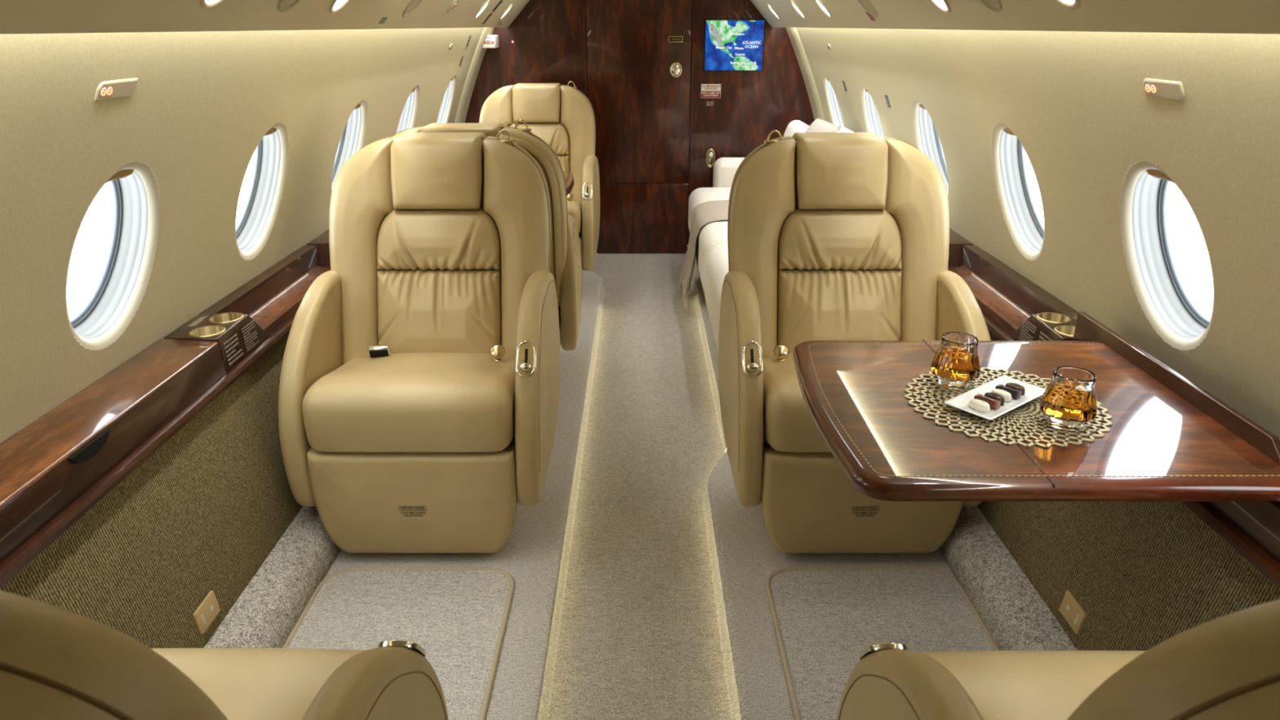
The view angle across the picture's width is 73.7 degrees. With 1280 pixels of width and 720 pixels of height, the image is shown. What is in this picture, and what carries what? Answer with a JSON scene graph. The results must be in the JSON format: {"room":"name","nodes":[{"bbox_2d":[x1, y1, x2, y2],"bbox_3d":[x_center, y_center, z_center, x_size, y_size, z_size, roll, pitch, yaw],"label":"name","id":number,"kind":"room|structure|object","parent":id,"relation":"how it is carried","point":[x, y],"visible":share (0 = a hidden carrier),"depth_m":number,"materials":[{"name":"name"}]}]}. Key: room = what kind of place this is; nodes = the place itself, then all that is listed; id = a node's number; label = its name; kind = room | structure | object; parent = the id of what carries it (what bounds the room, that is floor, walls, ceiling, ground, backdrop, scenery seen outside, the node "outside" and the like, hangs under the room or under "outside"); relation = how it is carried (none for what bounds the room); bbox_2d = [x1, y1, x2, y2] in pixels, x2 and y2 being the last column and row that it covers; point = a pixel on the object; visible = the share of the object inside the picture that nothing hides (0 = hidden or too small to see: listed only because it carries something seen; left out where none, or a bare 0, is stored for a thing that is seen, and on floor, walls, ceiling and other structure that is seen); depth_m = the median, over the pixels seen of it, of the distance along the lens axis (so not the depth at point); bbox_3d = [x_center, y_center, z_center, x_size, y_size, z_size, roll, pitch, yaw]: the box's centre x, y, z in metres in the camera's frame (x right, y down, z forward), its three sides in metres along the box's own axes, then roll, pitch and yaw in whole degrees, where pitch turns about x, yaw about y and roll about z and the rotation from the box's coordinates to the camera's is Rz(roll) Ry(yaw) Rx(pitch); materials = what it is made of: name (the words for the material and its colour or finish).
{"room":"aircraft cabin","nodes":[
{"label":"aircraft cabin","id":0,"kind":"room"},
{"bbox_2d":[0,27,484,443],"bbox_3d":[-0.974,-0.416,2.006,0.310,0.830,6.640,0,21,0],"label":"wall","id":1,"kind":"structure","parent":0,"point":[202,104],"depth_m":1.78,"materials":[{"name":"beige plastic"}]},
{"bbox_2d":[65,160,159,350],"bbox_3d":[-1.066,-0.203,1.687,0.201,0.376,0.315,0,21,0],"label":"window","id":2,"kind":"structure","parent":1,"relation":"in","point":[117,294],"depth_m":1.80,"materials":[{"name":"beige plastic"}]},
{"bbox_2d":[94,78,137,101],"bbox_3d":[-0.905,-0.468,1.476,0.016,0.031,0.120,0,21,0],"label":"sign","id":3,"kind":"object","parent":1,"relation":"attached to","point":[116,89],"visible":1,"depth_m":1.47,"materials":[{"name":"beige plastic"}]},
{"bbox_2d":[0,334,302,648],"bbox_3d":[-0.937,0.209,2.252,0.072,0.466,6.640,0,21,0],"label":"lower wall panel","id":4,"kind":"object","parent":1,"relation":"attached to","point":[203,513],"depth_m":1.76,"materials":[{"name":"fabric"}]},
{"bbox_2d":[192,590,220,634],"bbox_3d":[-0.906,0.527,1.784,0.016,0.052,0.080,0,21,0],"label":"power outlet","id":5,"kind":"object","parent":4,"relation":"attached to","point":[208,610],"visible":1,"depth_m":1.78,"materials":[{"name":"brown plastic"}]},
{"bbox_2d":[0,229,330,587],"bbox_3d":[-1.048,-0.007,2.017,0.186,0.116,6.340,0,21,0],"label":"ledge","id":6,"kind":"object","parent":1,"relation":"attached to","point":[55,469],"visible":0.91,"depth_m":1.68,"materials":[{"name":"brown wood"}]},
{"bbox_2d":[563,171,574,195],"bbox_3d":[-0.641,-0.767,3.749,0.698,0.031,0.620,0,21,0],"label":"folding table","id":7,"kind":"object","parent":6,"relation":"attached to","point":[569,176],"visible":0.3,"depth_m":3.77,"materials":[{"name":"brown wood"}]},
{"bbox_2d":[235,122,288,260],"bbox_3d":[-1.066,-0.461,2.344,0.201,0.376,0.315,0,21,0],"label":"window","id":8,"kind":"structure","parent":1,"relation":"in","point":[255,225],"depth_m":2.46,"materials":[{"name":"beige"}]},
{"bbox_2d":[204,506,340,648],"bbox_3d":[-0.864,0.426,2.337,0.133,0.104,6.640,0,21,0],"label":"baseboard","id":9,"kind":"structure","parent":1,"relation":"attached to","point":[264,615],"depth_m":1.99,"materials":[{"name":"beige carpet"}]},
{"bbox_2d":[331,99,368,191],"bbox_3d":[-1.066,-0.734,3.042,0.201,0.376,0.315,0,21,0],"label":"window","id":10,"kind":"structure","parent":1,"relation":"in","point":[353,137],"depth_m":3.15,"materials":[{"name":"beige"}]},
{"bbox_2d":[395,84,419,133],"bbox_3d":[-1.066,-1.019,3.768,0.201,0.376,0.315,0,21,0],"label":"window","id":11,"kind":"structure","parent":1,"relation":"in","point":[407,119],"depth_m":3.87,"materials":[{"name":"beige glass"}]},
{"bbox_2d":[436,75,457,123],"bbox_3d":[-1.066,-1.319,4.531,0.201,0.376,0.315,0,21,0],"label":"window","id":12,"kind":"structure","parent":1,"relation":"in","point":[446,104],"depth_m":4.65,"materials":[{"name":"beige glass"}]},
{"bbox_2d":[465,35,471,47],"bbox_3d":[-0.891,-1.661,4.440,0.029,0.059,0.060,0,21,0],"label":"placard","id":13,"kind":"object","parent":1,"relation":"attached to","point":[470,36],"visible":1,"depth_m":4.43,"materials":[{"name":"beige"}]},
{"bbox_2d":[454,27,494,123],"bbox_3d":[-0.979,-1.571,4.968,0.272,0.703,0.278,0,21,0],"label":"trim","id":14,"kind":"structure","parent":1,"relation":"attached to","point":[479,53],"depth_m":4.90,"materials":[{"name":"beige plastic"}]},
{"bbox_2d":[322,244,957,719],"bbox_3d":[0.000,0.501,2.366,2.300,0.060,6.640,0,21,0],"label":"floor","id":15,"kind":"structure","parent":0,"point":[639,571],"depth_m":2.29,"materials":[{"name":"beige carpet"}]},
{"bbox_2d":[0,590,448,719],"bbox_3d":[-0.600,0.498,0.887,0.662,1.025,0.734,0,21,0],"label":"seat","id":16,"kind":"object","parent":15,"relation":"on","point":[56,663],"visible":1,"depth_m":0.59,"materials":[{"name":"beige leather"}]},
{"bbox_2d":[151,648,363,719],"bbox_3d":[-0.600,0.547,1.055,0.512,0.171,0.453,0,21,0],"label":"seat cushion","id":17,"kind":"object","parent":16,"relation":"on","point":[243,683],"depth_m":1.14,"materials":[{"name":"beige leather"}]},
{"bbox_2d":[281,567,514,719],"bbox_3d":[-0.555,0.706,1.746,0.488,0.012,0.946,0,21,0],"label":"floor mat","id":18,"kind":"object","parent":15,"relation":"on","point":[459,615],"visible":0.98,"depth_m":2.00,"materials":[{"name":"beige carpet"}]},
{"bbox_2d":[278,129,559,553],"bbox_3d":[-0.568,-0.076,2.351,0.662,1.025,0.734,0,21,0],"label":"seat","id":19,"kind":"object","parent":15,"relation":"on","point":[420,382],"visible":1,"depth_m":2.23,"materials":[{"name":"beige leather"}]},
{"bbox_2d":[302,352,515,452],"bbox_3d":[-0.568,0.074,2.261,0.512,0.171,0.453,0,21,0],"label":"seat cushion","id":20,"kind":"object","parent":19,"relation":"on","point":[352,402],"depth_m":2.07,"materials":[{"name":"beige leather"}]},
{"bbox_2d":[377,206,500,270],"bbox_3d":[-0.568,-0.344,2.412,0.346,0.159,0.129,0,21,0],"label":"cushion","id":21,"kind":"object","parent":19,"relation":"on","point":[409,237],"depth_m":2.37,"materials":[{"name":"beige leather"}]},
{"bbox_2d":[377,266,501,353],"bbox_3d":[-0.568,-0.122,2.427,0.348,0.259,0.155,0,21,0],"label":"lumbar cushion","id":22,"kind":"object","parent":19,"relation":"on","point":[420,309],"depth_m":2.38,"materials":[{"name":"beige leather"}]},
{"bbox_2d":[392,119,582,350],"bbox_3d":[-0.555,-0.375,3.112,0.662,1.025,0.734,0,21,0],"label":"seat","id":23,"kind":"object","parent":15,"relation":"on","point":[566,264],"visible":0.21,"depth_m":2.84,"materials":[{"name":"beige leather"}]},
{"bbox_2d":[479,80,599,271],"bbox_3d":[-0.548,-0.909,4.473,0.662,1.025,0.734,0,21,0],"label":"seat","id":24,"kind":"object","parent":15,"relation":"on","point":[562,116],"visible":0.41,"depth_m":4.48,"materials":[{"name":"beige leather"}]},
{"bbox_2d":[509,122,569,155],"bbox_3d":[-0.548,-1.176,4.534,0.346,0.159,0.129,0,21,0],"label":"cushion","id":25,"kind":"object","parent":24,"relation":"on","point":[557,135],"depth_m":4.50,"materials":[{"name":"beige leather"}]},
{"bbox_2d":[556,154,569,171],"bbox_3d":[-0.548,-0.954,4.549,0.348,0.259,0.155,0,21,0],"label":"lumbar cushion","id":26,"kind":"object","parent":24,"relation":"on","point":[564,159],"depth_m":4.51,"materials":[{"name":"beige leather"}]},
{"bbox_2d":[567,200,582,233],"bbox_3d":[-0.548,-0.758,4.384,0.512,0.171,0.453,0,21,0],"label":"seat cushion","id":27,"kind":"object","parent":24,"relation":"on","point":[574,207],"depth_m":4.19,"materials":[{"name":"beige leather"}]},
{"bbox_2d":[688,120,808,353],"bbox_3d":[0.620,-0.647,4.123,0.670,0.794,2.350,0,21,0],"label":"sofa","id":28,"kind":"object","parent":15,"relation":"on","point":[712,243],"visible":0.15,"depth_m":3.97,"materials":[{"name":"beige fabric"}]},
{"bbox_2d":[680,200,728,313],"bbox_3d":[0.487,-0.539,4.396,0.538,0.491,0.503,0,21,0],"label":"throw blanket","id":29,"kind":"object","parent":28,"relation":"on","point":[704,213],"visible":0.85,"depth_m":4.31,"materials":[{"name":"beige fabric"}]},
{"bbox_2d":[688,186,731,231],"bbox_3d":[0.542,-0.784,4.797,0.515,0.297,0.655,0,21,0],"label":"seat cushion","id":30,"kind":"object","parent":28,"relation":"on","point":[700,195],"depth_m":4.80,"materials":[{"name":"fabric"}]},
{"bbox_2d":[695,220,728,292],"bbox_3d":[0.542,-0.525,4.136,0.515,0.297,0.755,0,21,0],"label":"seat cushion","id":31,"kind":"object","parent":28,"relation":"on","point":[713,235],"depth_m":3.92,"materials":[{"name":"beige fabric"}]},
{"bbox_2d":[705,245,728,348],"bbox_3d":[0.542,-0.247,3.426,0.515,0.297,0.760,0,21,0],"label":"seat cushion","id":32,"kind":"object","parent":28,"relation":"on","point":[717,261],"depth_m":3.40,"materials":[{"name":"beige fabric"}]},
{"bbox_2d":[782,120,808,137],"bbox_3d":[0.857,-1.071,4.696,0.197,0.424,0.675,0,21,0],"label":"cushion","id":33,"kind":"object","parent":28,"relation":"on","point":[795,126],"depth_m":4.75,"materials":[{"name":"beige fabric"}]},
{"bbox_2d":[804,117,839,132],"bbox_3d":[0.845,-0.988,4.231,0.204,0.371,0.440,-1,21,-3],"label":"throw pillow","id":34,"kind":"object","parent":28,"relation":"on","point":[819,125],"visible":0.09,"depth_m":4.12,"materials":[{"name":"white fabric"}]},
{"bbox_2d":[837,127,853,132],"bbox_3d":[0.850,-0.808,3.744,0.216,0.371,0.460,2,21,4],"label":"throw pillow","id":35,"kind":"object","parent":28,"relation":"on","point":[843,129],"visible":0.02,"depth_m":3.77,"materials":[{"name":"white fabric"}]},
{"bbox_2d":[718,129,991,553],"bbox_3d":[0.564,-0.076,2.351,0.662,1.025,0.734,0,21,0],"label":"seat","id":36,"kind":"object","parent":15,"relation":"on","point":[832,236],"visible":0.73,"depth_m":2.36,"materials":[{"name":"beige leather"}]},
{"bbox_2d":[762,353,831,452],"bbox_3d":[0.564,0.074,2.261,0.512,0.171,0.453,0,21,0],"label":"seat cushion","id":37,"kind":"object","parent":36,"relation":"on","point":[788,424],"depth_m":2.07,"materials":[{"name":"beige leather"}]},
{"bbox_2d":[777,267,901,353],"bbox_3d":[0.564,-0.122,2.427,0.348,0.259,0.155,0,21,0],"label":"lumbar cushion","id":38,"kind":"object","parent":36,"relation":"on","point":[814,304],"depth_m":2.38,"materials":[{"name":"beige leather"}]},
{"bbox_2d":[777,206,902,270],"bbox_3d":[0.564,-0.344,2.412,0.346,0.159,0.129,0,21,0],"label":"cushion","id":39,"kind":"object","parent":36,"relation":"on","point":[810,237],"depth_m":2.37,"materials":[{"name":"beige leather"}]},
{"bbox_2d":[765,567,999,719],"bbox_3d":[0.555,0.706,1.746,0.488,0.012,0.946,0,21,0],"label":"floor mat","id":40,"kind":"object","parent":15,"relation":"on","point":[824,618],"visible":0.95,"depth_m":2.00,"materials":[{"name":"beige carpet"}]},
{"bbox_2d":[836,599,1279,719],"bbox_3d":[0.606,0.500,0.882,0.662,1.025,0.734,0,21,0],"label":"seat","id":41,"kind":"object","parent":15,"relation":"on","point":[1227,667],"visible":1,"depth_m":0.87,"materials":[{"name":"beige leather"}]},
{"bbox_2d":[920,650,1146,719],"bbox_3d":[0.606,0.549,1.050,0.512,0.171,0.453,0,21,0],"label":"seat cushion","id":42,"kind":"object","parent":41,"relation":"on","point":[1002,685],"depth_m":1.14,"materials":[{"name":"beige leather"}]},
{"bbox_2d":[0,0,1279,34],"bbox_3d":[0.000,-0.919,1.809,1.647,0.410,6.640,0,21,0],"label":"ceiling","id":43,"kind":"structure","parent":0,"point":[16,16],"depth_m":1.56,"materials":[{"name":"beige"}]},
{"bbox_2d":[200,0,225,9],"bbox_3d":[-0.699,-0.629,1.429,0.074,0.078,0.104,1,21,4],"label":"recessed light","id":44,"kind":"object","parent":43,"relation":"in","point":[206,4],"visible":1,"depth_m":1.44,"materials":[{"name":"beige"}]},
{"bbox_2d":[277,0,300,12],"bbox_3d":[-0.699,-0.748,1.732,0.074,0.078,0.104,1,21,4],"label":"speaker cover","id":45,"kind":"object","parent":43,"relation":"attached to","point":[283,6],"visible":1,"depth_m":1.74,"materials":[{"name":"beige plastic"}]},
{"bbox_2d":[281,0,296,7],"bbox_3d":[-0.698,-0.747,1.732,0.002,0.084,0.084,42,16,-15],"label":"grille","id":46,"kind":"object","parent":45,"relation":"attached to","point":[285,3],"depth_m":1.75,"materials":[{"name":"beige"}]},
{"bbox_2d":[328,0,350,13],"bbox_3d":[-0.699,-0.859,2.015,0.074,0.078,0.104,1,21,4],"label":"recessed light","id":47,"kind":"object","parent":43,"relation":"in","point":[336,6],"visible":1,"depth_m":2.02,"materials":[{"name":"beige"}]},
{"bbox_2d":[377,17,387,23],"bbox_3d":[-0.748,-0.987,2.481,0.017,0.018,0.055,0,21,0],"label":"placard","id":48,"kind":"object","parent":43,"relation":"attached to","point":[383,20],"visible":1,"depth_m":2.48,"materials":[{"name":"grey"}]},
{"bbox_2d":[402,0,422,17],"bbox_3d":[-0.699,-1.104,2.639,0.079,0.082,0.110,1,21,4],"label":"speaker cover","id":49,"kind":"object","parent":43,"relation":"attached to","point":[412,5],"visible":1,"depth_m":2.64,"materials":[{"name":"beige plastic"}]},
{"bbox_2d":[404,0,419,14],"bbox_3d":[-0.698,-1.103,2.640,0.002,0.090,0.090,42,16,-15],"label":"grille","id":50,"kind":"object","parent":49,"relation":"attached to","point":[415,2],"depth_m":2.64,"materials":[{"name":"beige plastic"}]},
{"bbox_2d":[446,0,459,13],"bbox_3d":[-0.691,-1.320,3.167,0.057,0.060,0.080,2,21,4],"label":"air nozzle","id":51,"kind":"object","parent":43,"relation":"attached to","point":[455,3],"visible":1,"depth_m":3.15,"materials":[{"name":"beige"}]},
{"bbox_2d":[473,0,489,19],"bbox_3d":[-0.699,-1.545,3.766,0.074,0.078,0.104,1,21,4],"label":"recessed light","id":52,"kind":"object","parent":43,"relation":"in","point":[486,4],"visible":1,"depth_m":3.76,"materials":[{"name":"beige"}]},
{"bbox_2d":[481,13,492,24],"bbox_3d":[-0.733,-1.634,4.086,0.045,0.048,0.060,0,21,0],"label":"placard","id":53,"kind":"object","parent":43,"relation":"attached to","point":[491,14],"visible":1,"depth_m":4.08,"materials":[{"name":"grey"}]},
{"bbox_2d":[492,0,502,11],"bbox_3d":[-0.679,-1.686,4.065,0.045,0.048,0.060,0,21,0],"label":"placard","id":54,"kind":"object","parent":43,"relation":"attached to","point":[500,2],"visible":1,"depth_m":4.06,"materials":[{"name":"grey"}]},
{"bbox_2d":[499,4,512,20],"bbox_3d":[-0.699,-1.812,4.445,0.074,0.078,0.104,1,21,4],"label":"recessed light","id":55,"kind":"object","parent":43,"relation":"in","point":[509,7],"visible":1,"depth_m":4.44,"materials":[{"name":"beige"}]},
{"bbox_2d":[767,4,780,20],"bbox_3d":[0.699,-1.812,4.445,0.074,0.078,0.104,1,21,4],"label":"recessed light","id":56,"kind":"object","parent":43,"relation":"in","point":[770,7],"visible":1,"depth_m":4.44,"materials":[{"name":"beige"}]},
{"bbox_2d":[790,0,806,19],"bbox_3d":[0.699,-1.546,3.766,0.074,0.078,0.104,1,21,4],"label":"recessed light","id":57,"kind":"object","parent":43,"relation":"in","point":[793,4],"visible":1,"depth_m":3.76,"materials":[{"name":"beige"}]},
{"bbox_2d":[814,0,832,17],"bbox_3d":[0.699,-1.345,3.254,0.074,0.078,0.104,1,21,4],"label":"recessed light","id":58,"kind":"object","parent":43,"relation":"in","point":[819,2],"visible":1,"depth_m":3.25,"materials":[{"name":"beige"}]},
{"bbox_2d":[857,0,877,17],"bbox_3d":[0.699,-1.104,2.639,0.079,0.082,0.110,1,21,4],"label":"speaker cover","id":59,"kind":"object","parent":43,"relation":"attached to","point":[867,5],"visible":1,"depth_m":2.64,"materials":[{"name":"beige plastic"}]},
{"bbox_2d":[860,0,875,14],"bbox_3d":[0.698,-1.103,2.640,0.002,0.090,0.090,-41,16,15],"label":"grille","id":60,"kind":"object","parent":59,"relation":"attached to","point":[864,2],"depth_m":2.64,"materials":[{"name":"beige plastic"}]},
{"bbox_2d":[865,12,875,20],"bbox_3d":[0.735,-1.094,2.718,0.024,0.025,0.050,0,21,0],"label":"placard","id":61,"kind":"object","parent":43,"relation":"attached to","point":[869,15],"visible":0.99,"depth_m":2.72,"materials":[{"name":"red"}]},
{"bbox_2d":[929,0,951,13],"bbox_3d":[0.699,-0.859,2.016,0.074,0.078,0.104,1,21,4],"label":"recessed light","id":62,"kind":"object","parent":43,"relation":"in","point":[943,6],"visible":1,"depth_m":2.02,"materials":[{"name":"beige"}]},
{"bbox_2d":[979,0,1002,12],"bbox_3d":[0.699,-0.748,1.732,0.074,0.078,0.104,1,21,4],"label":"speaker cover","id":63,"kind":"object","parent":43,"relation":"attached to","point":[996,6],"visible":1,"depth_m":1.74,"materials":[{"name":"beige plastic"}]},
{"bbox_2d":[983,0,998,7],"bbox_3d":[0.698,-0.747,1.732,0.002,0.084,0.084,-42,16,15],"label":"grille","id":64,"kind":"object","parent":63,"relation":"attached to","point":[988,3],"depth_m":1.75,"materials":[{"name":"beige"}]},
{"bbox_2d":[1054,0,1079,9],"bbox_3d":[0.699,-0.629,1.429,0.074,0.078,0.104,1,21,4],"label":"recessed light","id":65,"kind":"object","parent":43,"relation":"in","point":[1069,4],"visible":1,"depth_m":1.44,"materials":[{"name":"beige"}]},
{"bbox_2d":[465,0,814,250],"bbox_3d":[0.000,-1.492,5.173,2.400,2.000,0.040,0,21,0],"label":"wall","id":66,"kind":"structure","parent":0,"point":[547,36],"depth_m":5.07,"materials":[{"name":"brown wood"}]},
{"bbox_2d":[482,35,499,48],"bbox_3d":[-0.864,-1.838,4.925,0.080,0.070,0.154,0,21,0],"label":"exit sign","id":67,"kind":"object","parent":66,"relation":"attached to","point":[491,41],"visible":0.77,"depth_m":4.86,"materials":[{"name":"white plastic"}]},
{"bbox_2d":[585,0,692,253],"bbox_3d":[-0.006,-1.495,5.141,0.613,1.750,0.019,0,21,0],"label":"door","id":68,"kind":"structure","parent":66,"relation":"in","point":[638,51],"depth_m":5.15,"materials":[{"name":"brown wood"}]},
{"bbox_2d":[582,0,694,242],"bbox_3d":[-0.006,-1.496,5.143,0.643,1.750,0.013,0,21,0],"label":"trim","id":69,"kind":"structure","parent":66,"relation":"attached to","point":[584,3],"depth_m":5.06,"materials":[{"name":"brown wood"}]},
{"bbox_2d":[706,102,713,106],"bbox_3d":[0.421,-1.540,5.130,0.042,0.023,0.001,0,21,0],"label":"placard","id":70,"kind":"object","parent":66,"relation":"attached to","point":[707,104],"visible":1,"depth_m":5.13,"materials":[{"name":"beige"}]},
{"bbox_2d":[705,148,715,168],"bbox_3d":[0.434,-1.239,5.247,0.060,0.120,0.008,0,21,0],"label":"door handle","id":71,"kind":"object","parent":66,"relation":"in","point":[709,154],"depth_m":5.25,"materials":[{"name":"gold metal"}]},
{"bbox_2d":[701,84,720,97],"bbox_3d":[0.424,-1.608,5.103,0.118,0.080,0.004,0,21,0],"label":"sign","id":72,"kind":"object","parent":66,"relation":"attached to","point":[708,91],"visible":1,"depth_m":5.10,"materials":[{"name":"white plastic"}]},
{"bbox_2d":[703,19,765,71],"bbox_3d":[0.552,-1.845,5.006,0.351,0.287,0.012,0,21,0],"label":"monitor","id":73,"kind":"object","parent":66,"relation":"attached to","point":[730,45],"visible":1,"depth_m":5.00,"materials":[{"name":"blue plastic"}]},
{"bbox_2d":[795,27,1279,439],"bbox_3d":[0.974,-0.416,2.006,0.310,0.830,6.640,0,21,0],"label":"wall","id":74,"kind":"structure","parent":0,"point":[1077,104],"depth_m":1.80,"materials":[{"name":"beige plastic"}]},
{"bbox_2d":[785,27,825,120],"bbox_3d":[0.979,-1.571,4.968,0.272,0.703,0.278,0,21,0],"label":"trim","id":75,"kind":"structure","parent":74,"relation":"attached to","point":[797,46],"depth_m":4.90,"materials":[{"name":"beige plastic"}]},
{"bbox_2d":[822,75,844,129],"bbox_3d":[1.066,-1.319,4.531,0.201,0.376,0.315,0,21,0],"label":"window","id":76,"kind":"structure","parent":74,"relation":"in","point":[833,104],"depth_m":4.66,"materials":[{"name":"beige glass"}]},
{"bbox_2d":[860,84,884,136],"bbox_3d":[1.066,-1.019,3.768,0.201,0.376,0.315,0,21,0],"label":"window","id":77,"kind":"structure","parent":74,"relation":"in","point":[872,119],"depth_m":3.88,"materials":[{"name":"beige glass"}]},
{"bbox_2d":[884,94,890,107],"bbox_3d":[0.981,-1.024,3.379,0.020,0.047,0.040,0,21,0],"label":"placard","id":78,"kind":"object","parent":74,"relation":"attached to","point":[886,96],"visible":1,"depth_m":3.38,"materials":[{"name":"grey"}]},
{"bbox_2d":[911,99,948,195],"bbox_3d":[1.066,-0.734,3.042,0.201,0.376,0.315,0,21,0],"label":"window","id":79,"kind":"structure","parent":74,"relation":"in","point":[926,137],"depth_m":3.16,"materials":[{"name":"beige plastic"}]},
{"bbox_2d":[939,505,1078,650],"bbox_3d":[0.864,0.426,2.337,0.133,0.104,6.640,0,21,0],"label":"baseboard","id":80,"kind":"structure","parent":74,"relation":"attached to","point":[1016,617],"depth_m":1.99,"materials":[{"name":"beige carpet"}]},
{"bbox_2d":[991,122,1044,260],"bbox_3d":[1.066,-0.461,2.344,0.201,0.376,0.315,0,21,0],"label":"window","id":81,"kind":"structure","parent":74,"relation":"in","point":[1024,225],"depth_m":2.46,"materials":[{"name":"beige plastic"}]},
{"bbox_2d":[947,227,1279,587],"bbox_3d":[1.048,-0.037,2.005,0.186,0.180,6.340,0,21,0],"label":"ledge","id":82,"kind":"object","parent":74,"relation":"attached to","point":[1013,307],"visible":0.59,"depth_m":1.77,"materials":[{"name":"brown wood"}]},
{"bbox_2d":[792,338,1279,501],"bbox_3d":[0.655,0.085,1.576,0.690,0.031,0.642,0,21,0],"label":"folding table","id":83,"kind":"object","parent":82,"relation":"attached to","point":[1158,446],"visible":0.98,"depth_m":1.41,"materials":[{"name":"brown wood"}]},
{"bbox_2d":[903,367,1112,448],"bbox_3d":[0.661,0.078,1.548,0.350,0.002,0.350,0,21,0],"label":"placemat","id":84,"kind":"object","parent":83,"relation":"on","point":[1030,410],"visible":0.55,"depth_m":1.49,"materials":[{"name":"gold metal"}]},
{"bbox_2d":[930,332,980,389],"bbox_3d":[0.597,0.002,1.609,0.088,0.094,0.088,-5,22,-13],"label":"glass","id":85,"kind":"object","parent":84,"relation":"on","point":[955,363],"visible":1,"depth_m":1.58,"materials":[{"name":"clear glass"}]},
{"bbox_2d":[944,375,1045,419],"bbox_3d":[0.645,0.071,1.543,0.201,0.014,0.093,-16,27,-36],"label":"serving plate","id":86,"kind":"object","parent":84,"relation":"on","point":[961,402],"visible":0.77,"depth_m":1.54,"materials":[{"name":"white ceramic"}]},
{"bbox_2d":[968,399,990,413],"bbox_3d":[0.600,0.080,1.507,0.021,0.015,0.038,-16,27,-36],"label":"chocolate","id":87,"kind":"object","parent":86,"relation":"on","point":[978,405],"visible":1,"depth_m":1.50,"materials":[{"name":"beige food"}]},
{"bbox_2d":[973,393,1000,409],"bbox_3d":[0.619,0.074,1.521,0.016,0.015,0.042,-16,27,-36],"label":"chocolate","id":88,"kind":"object","parent":86,"relation":"on","point":[994,404],"visible":0.81,"depth_m":1.51,"materials":[{"name":"brown food"}]},
{"bbox_2d":[983,391,1004,405],"bbox_3d":[0.637,0.069,1.535,0.021,0.015,0.038,-16,27,-36],"label":"chocolate","id":89,"kind":"object","parent":86,"relation":"on","point":[991,395],"visible":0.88,"depth_m":1.53,"materials":[{"name":"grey food"}]},
{"bbox_2d":[991,388,1011,402],"bbox_3d":[0.656,0.063,1.549,0.021,0.015,0.038,-16,27,-36],"label":"chocolate","id":90,"kind":"object","parent":86,"relation":"on","point":[1007,396],"visible":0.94,"depth_m":1.54,"materials":[{"name":"beige food"}]},
{"bbox_2d":[995,383,1022,399],"bbox_3d":[0.674,0.058,1.562,0.016,0.015,0.042,-16,27,-36],"label":"chocolate","id":91,"kind":"object","parent":86,"relation":"on","point":[1015,393],"visible":0.83,"depth_m":1.55,"materials":[{"name":"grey food"}]},
{"bbox_2d":[1004,382,1025,395],"bbox_3d":[0.693,0.052,1.576,0.021,0.015,0.038,-16,27,-36],"label":"chocolate","id":92,"kind":"object","parent":86,"relation":"on","point":[1012,385],"visible":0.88,"depth_m":1.57,"materials":[{"name":"brown food"}]},
{"bbox_2d":[1039,366,1097,431],"bbox_3d":[0.728,0.066,1.446,0.088,0.094,0.088,-2,22,-6],"label":"glass","id":93,"kind":"object","parent":84,"relation":"on","point":[1068,402],"visible":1,"depth_m":1.42,"materials":[{"name":"clear glass"}]},
{"bbox_2d":[977,332,1279,650],"bbox_3d":[0.937,0.209,2.252,0.072,0.466,6.640,0,21,0],"label":"wall panel","id":94,"kind":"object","parent":74,"relation":"attached to","point":[1144,575],"depth_m":1.64,"materials":[{"name":"fabric"}]},
{"bbox_2d":[1058,590,1087,634],"bbox_3d":[0.905,0.527,1.784,0.016,0.052,0.080,0,21,0],"label":"power outlet","id":95,"kind":"object","parent":94,"relation":"attached to","point":[1071,610],"visible":1,"depth_m":1.78,"materials":[{"name":"brown plastic"}]},
{"bbox_2d":[1142,78,1184,101],"bbox_3d":[0.905,-0.468,1.476,0.016,0.031,0.120,0,21,0],"label":"sign","id":96,"kind":"object","parent":74,"relation":"attached to","point":[1162,89],"visible":1,"depth_m":1.47,"materials":[{"name":"beige plastic"}]},
{"bbox_2d":[1120,160,1214,350],"bbox_3d":[1.066,-0.203,1.687,0.201,0.376,0.315,0,21,0],"label":"window","id":97,"kind":"structure","parent":74,"relation":"in","point":[1162,294],"depth_m":1.80,"materials":[{"name":"beige plastic"}]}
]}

